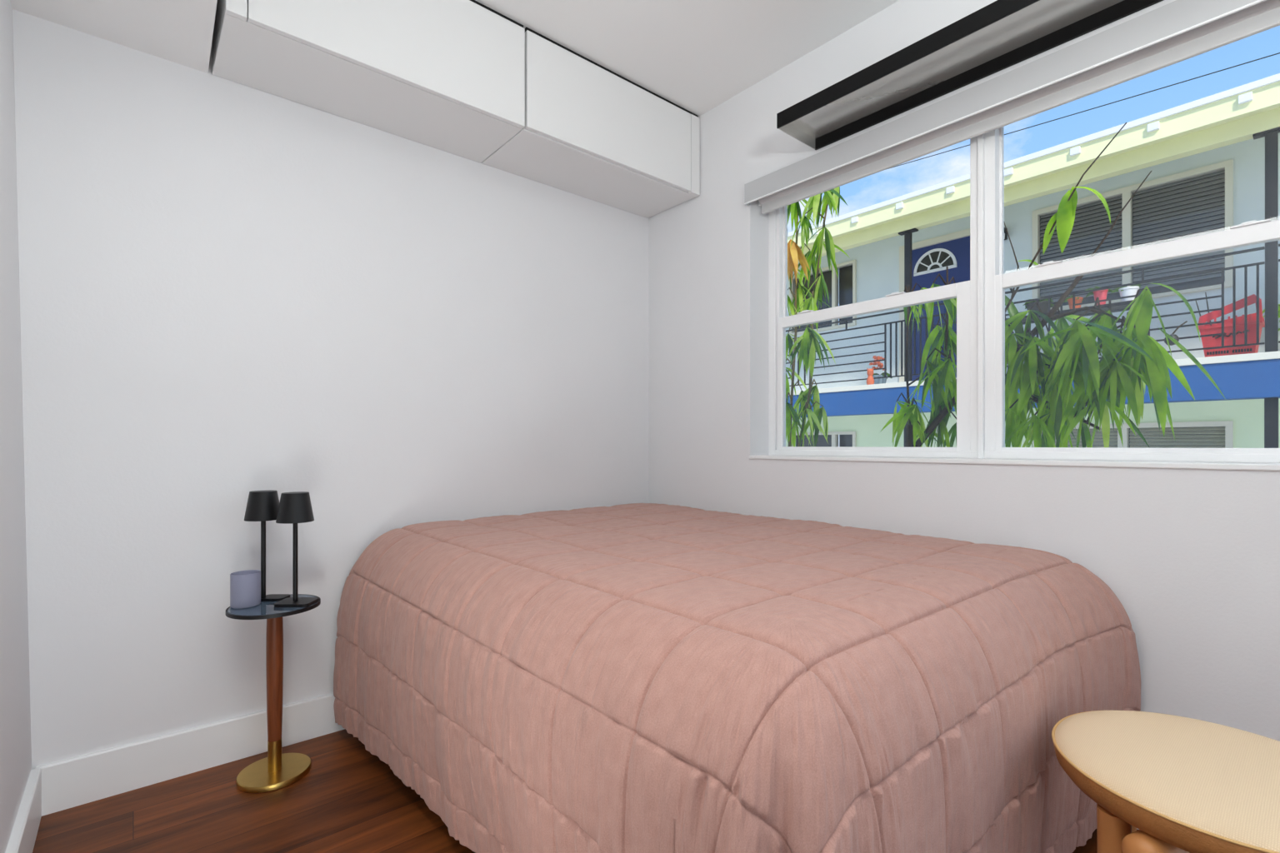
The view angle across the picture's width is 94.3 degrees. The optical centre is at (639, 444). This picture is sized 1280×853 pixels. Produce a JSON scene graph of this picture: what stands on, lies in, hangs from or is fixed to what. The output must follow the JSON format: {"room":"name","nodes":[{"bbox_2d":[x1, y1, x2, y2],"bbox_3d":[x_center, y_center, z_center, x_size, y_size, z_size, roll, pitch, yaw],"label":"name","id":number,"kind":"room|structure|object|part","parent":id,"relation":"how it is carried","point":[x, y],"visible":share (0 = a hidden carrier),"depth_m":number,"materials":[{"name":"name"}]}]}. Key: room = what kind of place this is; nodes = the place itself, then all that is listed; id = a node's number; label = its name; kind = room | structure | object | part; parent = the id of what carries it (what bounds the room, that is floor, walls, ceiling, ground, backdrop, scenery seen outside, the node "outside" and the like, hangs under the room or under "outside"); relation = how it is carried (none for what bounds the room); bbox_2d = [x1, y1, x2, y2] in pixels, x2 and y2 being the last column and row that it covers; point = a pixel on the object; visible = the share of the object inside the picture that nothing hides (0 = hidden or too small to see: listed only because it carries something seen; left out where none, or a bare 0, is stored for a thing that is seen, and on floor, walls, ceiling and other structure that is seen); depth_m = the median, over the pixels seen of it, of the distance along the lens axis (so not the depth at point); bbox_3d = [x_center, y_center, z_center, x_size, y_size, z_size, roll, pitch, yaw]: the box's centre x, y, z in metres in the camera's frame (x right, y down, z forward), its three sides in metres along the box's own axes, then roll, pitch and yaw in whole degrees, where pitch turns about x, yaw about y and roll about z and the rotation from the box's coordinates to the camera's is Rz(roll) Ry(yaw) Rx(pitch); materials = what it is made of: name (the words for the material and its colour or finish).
{"room":"bedroom","nodes":[
{"label":"bedroom","id":0,"kind":"room"},
{"bbox_2d":[0,0,31,852],"bbox_3d":[-0.337,-0.264,-0.041,0.155,2.527,4.175,0,0,-40],"label":"wall","id":1,"kind":"structure","parent":0,"point":[15,711],"depth_m":1.43,"materials":[{"name":"white paint"}]},
{"bbox_2d":[5,768,41,852],"bbox_3d":[-0.268,0.934,0.008,0.020,0.132,4.160,0,0,-40],"label":"baseboard","id":2,"kind":"structure","parent":1,"relation":"attached to","point":[23,835],"depth_m":1.44,"materials":[{"name":"white paint"}]},
{"bbox_2d":[10,0,217,73],"bbox_3d":[-0.150,-1.341,0.119,0.426,0.372,4.175,0,0,-40],"label":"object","id":3,"kind":"structure","parent":1,"relation":"attached to","point":[180,32],"depth_m":1.62,"materials":[{"name":"white paint"}]},
{"bbox_2d":[12,9,648,769],"bbox_3d":[-0.810,-0.264,2.365,2.560,2.527,0.100,0,0,-40],"label":"wall","id":4,"kind":"structure","parent":0,"point":[229,290],"depth_m":1.92,"materials":[{"name":"white paint"}]},
{"bbox_2d":[35,693,344,816],"bbox_3d":[-0.788,0.934,2.309,2.200,0.132,0.015,0,0,-40],"label":"baseboard","id":5,"kind":"structure","parent":4,"relation":"attached to","point":[68,783],"depth_m":1.78,"materials":[{"name":"white paint"}]},
{"bbox_2d":[212,0,524,163],"bbox_3d":[-0.875,-1.341,2.002,0.896,0.371,0.366,0,0,-40],"label":"upper cabinet","id":6,"kind":"object","parent":4,"relation":"attached to","point":[448,76],"visible":0.98,"depth_m":1.92,"materials":[{"name":"white laminate"}]},
{"bbox_3d":[-1.086,-1.334,1.596,0.047,0.358,0.020,0,0,-40],"label":"filler panel","id":7,"kind":"part","parent":6,"relation":"part of","materials":[{"name":"white laminate"}]},
{"bbox_3d":[-0.744,-1.333,1.886,0.843,0.356,0.019,0,0,-40],"label":"door","id":8,"kind":"part","parent":6,"relation":"part of","materials":[{"name":"white laminate"}]},
{"bbox_3d":[-0.875,-1.520,2.002,0.888,0.012,0.349,0,0,-40],"label":"rail","id":9,"kind":"part","parent":6,"relation":"part of","materials":[{"name":"black"}]},
{"bbox_2d":[481,26,699,218],"bbox_3d":[-0.186,-1.341,2.591,0.907,0.371,0.366,0,0,-40],"label":"upper cabinet","id":10,"kind":"object","parent":4,"relation":"attached to","point":[591,132],"visible":0.94,"depth_m":2.45,"materials":[{"name":"white laminate"}]},
{"bbox_3d":[-0.095,-1.335,2.441,0.846,0.352,0.019,0,0,-40],"label":"door","id":11,"kind":"part","parent":10,"relation":"part of","materials":[{"name":"white laminate"}]},
{"bbox_3d":[-0.186,-1.520,2.590,0.899,0.012,0.349,0,0,-40],"label":"rail","id":12,"kind":"part","parent":10,"relation":"part of","materials":[{"name":"black"}]},
{"bbox_3d":[0.249,-1.334,2.736,0.055,0.358,0.020,0,0,-40],"label":"filler panel","id":13,"kind":"part","parent":10,"relation":"part of","materials":[{"name":"white laminate"}]},
{"bbox_2d":[32,729,1138,852],"bbox_3d":[0.593,1.050,0.753,2.520,0.100,4.375,0,0,-40],"label":"floor","id":14,"kind":"structure","parent":0,"point":[349,800],"depth_m":1.60,"materials":[{"name":"brown wood"}]},
{"bbox_2d":[225,594,320,793],"bbox_3d":[-1.107,0.742,1.798,0.245,0.517,0.245,0,0,-40],"label":"side table","id":15,"kind":"object","parent":14,"relation":"on","point":[277,771],"visible":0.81,"depth_m":1.78,"materials":[{"name":"gold metal"}]},
{"bbox_2d":[230,570,260,609],"bbox_3d":[-1.185,0.433,1.783,0.077,0.099,0.077,0,0,-40],"label":"candle holder","id":16,"kind":"object","parent":15,"relation":"on","point":[245,586],"visible":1,"depth_m":1.75,"materials":[{"name":"purple glass"}]},
{"bbox_2d":[244,490,289,601],"bbox_3d":[-1.159,0.313,1.835,0.112,0.340,0.101,0,0,0],"label":"table lamp","id":17,"kind":"object","parent":15,"relation":"on","point":[262,506],"visible":0.93,"depth_m":1.81,"materials":[{"name":"black metal"}]},
{"bbox_3d":[-1.165,0.187,1.835,0.101,0.088,0.101,0,0,-40],"label":"lamp shade","id":18,"kind":"part","parent":17,"relation":"part of","materials":[{"name":"black"}]},
{"bbox_3d":[-1.165,0.314,1.835,0.013,0.319,0.013,0,0,23],"label":"stem","id":19,"kind":"part","parent":17,"relation":"part of","materials":[{"name":"black metal"}]},
{"bbox_2d":[274,491,319,607],"bbox_3d":[-1.043,0.314,1.801,0.106,0.338,0.101,0,0,0],"label":"table lamp","id":20,"kind":"object","parent":15,"relation":"on","point":[295,507],"visible":1,"depth_m":1.78,"materials":[{"name":"black metal"}]},
{"bbox_3d":[-1.046,0.315,1.801,0.013,0.317,0.013,0,0,-13],"label":"stem","id":21,"kind":"part","parent":20,"relation":"part of","materials":[{"name":"black metal"}]},
{"bbox_3d":[-1.046,0.189,1.801,0.101,0.088,0.101,0,0,-40],"label":"lamp shade","id":22,"kind":"part","parent":20,"relation":"part of","materials":[{"name":"black"}]},
{"bbox_2d":[1051,710,1279,852],"bbox_3d":[0.985,0.767,1.010,0.468,0.465,0.468,0,0,-40],"label":"stool","id":23,"kind":"object","parent":14,"relation":"on","point":[1187,785],"visible":1,"depth_m":0.97,"materials":[{"name":"beige leather"}]},
{"bbox_3d":[0.798,0.805,0.998,0.046,0.389,0.046,0,0,-40],"label":"leg","id":24,"kind":"part","parent":23,"relation":"part of","materials":[{"name":"brown wood"}]},
{"bbox_3d":[0.974,0.805,1.197,0.046,0.389,0.046,0,0,-40],"label":"leg","id":25,"kind":"part","parent":23,"relation":"part of","materials":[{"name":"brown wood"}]},
{"bbox_3d":[0.122,0.680,1.948,1.235,0.640,1.685,0,0,-40],"label":"bed","id":26,"kind":"object","parent":14,"relation":"on","visible":0},
{"bbox_2d":[333,503,1140,852],"bbox_3d":[0.117,0.618,1.792,1.472,0.686,1.926,0,0,-40],"label":"quilt","id":27,"kind":"object","parent":26,"relation":"on","point":[633,677],"visible":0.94,"depth_m":1.13,"materials":[{"name":"pink fabric"}]},
{"bbox_2d":[475,0,899,116],"bbox_3d":[0.578,-1.587,0.740,2.560,0.120,4.375,0,0,-40],"label":"ceiling","id":28,"kind":"structure","parent":0,"point":[696,55],"depth_m":2.20,"materials":[{"name":"white paint"}]},
{"bbox_2d":[648,0,1279,741],"bbox_3d":[1.508,-0.264,1.468,0.200,2.527,4.275,0,0,-40],"label":"wall","id":29,"kind":"structure","parent":0,"point":[1191,557],"depth_m":2.02,"materials":[{"name":"white paint"}]},
{"bbox_2d":[776,0,1163,149],"bbox_3d":[1.248,-1.160,1.426,0.246,0.052,2.047,0,0,-40],"label":"wall shelf","id":30,"kind":"object","parent":29,"relation":"attached to","point":[1000,35],"visible":1,"depth_m":1.80,"materials":[{"name":"black"}]},
{"bbox_2d":[749,126,1279,470],"bbox_3d":[1.148,-0.520,1.889,0.211,1.160,1.862,0,0,-40],"label":"window","id":31,"kind":"structure","parent":29,"relation":"in","point":[981,299],"depth_m":1.95,"materials":[{"name":"white plastic"}]},
{"bbox_3d":[0.855,-0.248,2.298,0.004,0.517,0.713,0,0,-40],"label":"pane","id":32,"kind":"part","parent":31,"relation":"part of","materials":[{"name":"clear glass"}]},
{"bbox_3d":[0.887,-0.802,2.311,0.020,0.535,0.783,0,0,-40],"label":"sash","id":33,"kind":"part","parent":31,"relation":"part of","materials":[{"name":"white plastic"}]},
{"bbox_3d":[0.863,-0.264,2.290,0.028,0.575,0.783,0,0,-40],"label":"sash","id":34,"kind":"part","parent":31,"relation":"part of","materials":[{"name":"white plastic"}]},
{"bbox_3d":[1.468,-0.802,1.631,0.020,0.535,0.868,0,0,-40],"label":"sash","id":35,"kind":"part","parent":31,"relation":"part of","materials":[{"name":"white plastic"}]},
{"bbox_3d":[1.468,-0.802,1.631,0.004,0.511,0.844,0,0,-40],"label":"pane","id":36,"kind":"part","parent":31,"relation":"part of","materials":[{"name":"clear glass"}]},
{"bbox_3d":[1.436,-0.248,1.618,0.004,0.517,0.798,0,0,-40],"label":"pane","id":37,"kind":"part","parent":31,"relation":"part of","materials":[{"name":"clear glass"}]},
{"bbox_2d":[744,0,1279,214],"bbox_3d":[1.091,-1.048,1.837,0.116,0.109,1.877,0,0,-40],"label":"roller shade","id":38,"kind":"object","parent":31,"relation":"attached to","point":[1177,31],"visible":1,"depth_m":1.73,"materials":[{"name":"silver metal"}]},
{"bbox_3d":[1.117,0.052,1.863,0.131,0.015,1.862,0,0,-40],"label":"sill","id":39,"kind":"part","parent":31,"relation":"part of","materials":[{"name":"white paint"}]},
{"bbox_3d":[1.443,-0.264,1.610,0.028,0.575,0.868,0,0,-40],"label":"sash","id":40,"kind":"part","parent":31,"relation":"part of","materials":[{"name":"white plastic"}]},
{"label":"outside","id":41,"kind":"structure","parent":0,"visible":0},
{"bbox_3d":[6.734,1.900,12.326,21.750,0.100,34.000,0,0,-40],"label":"ground","id":42,"kind":"structure","parent":41,"visible":0},
{"bbox_2d":[785,186,849,446],"bbox_3d":[0.993,0.025,3.582,0.676,3.651,0.493,0,0,39],"label":"leafy plant","id":43,"kind":"object","parent":42,"relation":"on","point":[808,344],"visible":0.77,"depth_m":3.52,"materials":[{"name":"green plant"}]},
{"bbox_2d":[880,266,956,447],"bbox_3d":[1.425,0.500,2.922,0.474,2.701,0.470,0,0,-40],"label":"leafy plant","id":44,"kind":"object","parent":42,"relation":"on","point":[942,372],"visible":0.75,"depth_m":2.87,"materials":[{"name":"green plant"}]},
{"bbox_2d":[785,73,1279,448],"bbox_3d":[5.753,-0.940,8.858,4.745,5.580,18.000,0,0,-40],"label":"apartment building","id":45,"kind":"structure","parent":42,"relation":"on","point":[1213,161],"depth_m":7.02,"materials":[{"name":"blue paint"}]},
{"bbox_3d":[2.607,-1.424,9.574,0.040,0.928,3.375,0,0,-40],"label":"railing","id":46,"kind":"part","parent":45,"relation":"part of","materials":[{"name":"black metal"}]},
{"bbox_2d":[866,367,874,384],"bbox_3d":[3.337,-0.992,8.596,0.110,0.248,0.108,0,0,-40],"label":"figurine","id":47,"kind":"object","parent":45,"relation":"on","point":[870,380],"visible":0.96,"depth_m":8.56,"materials":[{"name":"orange ceramic"}]},
{"bbox_2d":[869,355,892,384],"bbox_3d":[3.571,-1.099,8.812,0.306,0.461,0.346,0,0,-40],"label":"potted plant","id":48,"kind":"object","parent":45,"relation":"on","point":[879,381],"visible":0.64,"depth_m":8.75,"materials":[{"name":"plant"}]},
{"bbox_3d":[3.559,-0.948,8.799,0.216,0.160,0.216,0,0,-40],"label":"pot","id":49,"kind":"part","parent":48,"relation":"part of","materials":[{"name":"blue ceramic"}]},
{"bbox_3d":[3.732,0.703,8.257,0.080,2.295,0.090,0,0,-40],"label":"post","id":50,"kind":"part","parent":45,"relation":"part of","materials":[{"name":"black metal"}]},
{"bbox_3d":[3.732,-1.921,8.257,0.100,2.107,0.240,0,0,-40],"label":"post","id":51,"kind":"part","parent":45,"relation":"part of","materials":[{"name":"black metal"}]},
{"bbox_3d":[4.497,-1.994,8.940,0.110,2.252,1.157,0,0,-40],"label":"door frame","id":52,"kind":"part","parent":45,"relation":"part of","materials":[{"name":"beige paint"}]},
{"bbox_3d":[4.459,-2.792,8.969,0.008,0.295,0.590,0,0,-40],"label":"fanlight pane","id":53,"kind":"part","parent":45,"relation":"part of","materials":[{"name":"clear glass"}]},
{"bbox_3d":[4.504,-1.955,8.947,0.050,2.150,0.977,0,0,-40],"label":"door","id":54,"kind":"part","parent":45,"relation":"part of","materials":[{"name":"blue paint"}]},
{"bbox_2d":[1004,227,1007,239],"bbox_3d":[4.977,-2.910,8.182,0.205,0.200,0.170,0,0,-40],"label":"porch light","id":55,"kind":"object","parent":45,"relation":"attached to","point":[1005,231],"visible":0.14,"depth_m":8.14,"materials":[{"name":"black metal"}]},
{"bbox_2d":[1040,429,1117,447],"bbox_3d":[5.652,0.342,7.654,0.037,1.088,0.840,0,0,-40],"label":"blind","id":56,"kind":"object","parent":45,"relation":"hanging from","point":[1097,441],"depth_m":7.51,"materials":[{"name":"beige"}]},
{"bbox_2d":[1005,300,1153,369],"bbox_3d":[5.285,-1.244,7.209,0.400,0.752,1.400,0,0,-40],"label":"bench","id":57,"kind":"object","parent":45,"relation":"on","point":[1121,305],"visible":0.09,"depth_m":6.93,"materials":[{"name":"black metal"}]},
{"bbox_2d":[1022,297,1054,314],"bbox_3d":[5.019,-1.731,7.470,0.316,0.222,0.335,0,0,-40],"label":"plant pot","id":58,"kind":"object","parent":57,"relation":"on","point":[1043,304],"visible":0.62,"depth_m":7.37,"materials":[{"name":"ceramic"}]},
{"bbox_2d":[1063,295,1083,309],"bbox_3d":[5.230,-1.713,7.163,0.192,0.187,0.264,0,0,35],"label":"plant pot","id":59,"kind":"object","parent":57,"relation":"on","point":[1077,300],"visible":0.73,"depth_m":7.11,"materials":[{"name":"orange ceramic"}]},
{"bbox_3d":[5.237,-1.690,7.141,0.151,0.140,0.151,0,0,-40],"label":"pot","id":60,"kind":"part","parent":59,"relation":"part of","materials":[{"name":"orange ceramic"}]},
{"bbox_2d":[1085,286,1112,304],"bbox_3d":[5.332,-1.730,6.926,0.239,0.219,0.274,0,0,-40],"label":"plant pot","id":61,"kind":"object","parent":57,"relation":"on","point":[1102,294],"visible":0.73,"depth_m":6.89,"materials":[{"name":"red plastic"}]},
{"bbox_3d":[5.384,-1.715,6.938,0.140,0.190,0.140,0,0,-40],"label":"pot","id":62,"kind":"part","parent":61,"relation":"part of","materials":[{"name":"red plastic"}]},
{"bbox_2d":[1110,284,1141,301],"bbox_3d":[5.571,-1.725,6.754,0.270,0.211,0.224,0,0,-12],"label":"plant pot","id":63,"kind":"object","parent":57,"relation":"on","point":[1132,290],"visible":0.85,"depth_m":6.69,"materials":[{"name":"white ceramic"}]},
{"bbox_3d":[5.553,-1.700,6.741,0.184,0.160,0.184,0,0,-40],"label":"pot","id":64,"kind":"part","parent":63,"relation":"part of","materials":[{"name":"white ceramic"}]},
{"bbox_2d":[1040,195,1121,302],"bbox_3d":[5.667,-2.483,7.636,0.037,1.194,0.879,0,0,-40],"label":"blind","id":65,"kind":"object","parent":45,"relation":"hanging from","point":[1092,223],"depth_m":7.59,"materials":[{"name":"grey plastic"}]},
{"bbox_3d":[4.857,-1.424,6.939,0.040,0.928,3.375,0,0,-40],"label":"railing","id":66,"kind":"part","parent":45,"relation":"part of","materials":[{"name":"black metal"}]},
{"bbox_2d":[1164,320,1187,345],"bbox_3d":[5.465,-1.138,6.065,0.208,0.253,0.112,0,0,-19],"label":"hanging pot","id":67,"kind":"object","parent":45,"relation":"hanging from","point":[1175,337],"visible":0.7,"depth_m":6.03,"materials":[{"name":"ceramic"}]},
{"bbox_3d":[5.420,-1.070,6.050,0.112,0.116,0.112,0,0,-40],"label":"pot","id":68,"kind":"part","parent":67,"relation":"part of","materials":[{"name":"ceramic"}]},
{"bbox_2d":[1129,426,1224,448],"bbox_3d":[6.263,0.342,6.939,0.037,1.088,0.841,0,0,-40],"label":"blind","id":69,"kind":"object","parent":45,"relation":"hanging from","point":[1153,437],"depth_m":6.91,"materials":[{"name":"beige"}]},
{"bbox_2d":[1132,170,1224,289],"bbox_3d":[6.272,-2.483,6.928,0.037,1.194,0.804,0,0,-40],"label":"blind","id":70,"kind":"object","parent":45,"relation":"hanging from","point":[1152,209],"depth_m":6.93,"materials":[{"name":"grey plastic"}]},
{"bbox_2d":[1198,294,1264,357],"bbox_3d":[6.031,-1.175,6.058,0.350,0.611,0.470,0,0,-40],"label":"chair","id":71,"kind":"object","parent":45,"relation":"on","point":[1214,341],"visible":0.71,"depth_m":5.96,"materials":[{"name":"red plastic"}]},
{"bbox_2d":[1205,292,1211,325],"bbox_3d":[5.936,-1.300,6.170,0.020,0.602,0.110,0,0,-12],"label":"twig","id":72,"kind":"object","parent":71,"relation":"in","point":[1205,292],"visible":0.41,"depth_m":6.20,"materials":[{"name":"brown"}]},
{"bbox_3d":[5.917,-1.340,5.960,0.024,0.280,0.470,0,0,-40],"label":"handle","id":73,"kind":"part","parent":71,"relation":"part of","materials":[{"name":"red plastic"}]},
{"bbox_3d":[6.145,-1.270,6.155,0.024,0.140,0.470,0,0,-40],"label":"handle","id":74,"kind":"part","parent":71,"relation":"part of","materials":[{"name":"red plastic"}]},
{"bbox_3d":[5.982,-1.921,5.622,0.100,2.107,0.240,0,0,-40],"label":"post","id":75,"kind":"part","parent":45,"relation":"part of","materials":[{"name":"black metal"}]},
{"bbox_2d":[1262,304,1279,330],"bbox_3d":[6.669,-1.190,5.898,0.497,0.644,0.708,0,0,-40],"label":"potted plant","id":76,"kind":"object","parent":45,"relation":"on","point":[1263,311],"visible":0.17,"depth_m":6.06,"materials":[{"name":"green plant"}]},
{"bbox_3d":[5.982,0.703,5.622,0.080,2.295,0.090,0,0,-40],"label":"post","id":77,"kind":"part","parent":45,"relation":"part of","materials":[{"name":"black metal"}]},
{"bbox_2d":[1004,122,1225,447],"bbox_3d":[1.844,0.306,2.516,0.682,3.090,0.958,0,0,-24],"label":"leafy plant","id":78,"kind":"object","parent":42,"relation":"on","point":[1142,359],"visible":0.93,"depth_m":2.35,"materials":[{"name":"green plant"}]},
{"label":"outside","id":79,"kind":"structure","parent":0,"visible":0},
{"bbox_2d":[888,52,1279,169],"bbox_3d":[2.726,-3.534,7.588,0.009,1.240,16.001,0,0,-40],"label":"power cable","id":80,"kind":"object","parent":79,"point":[1278,52],"visible":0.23,"depth_m":5.54,"materials":[{"name":"grey plastic"}]}
]}

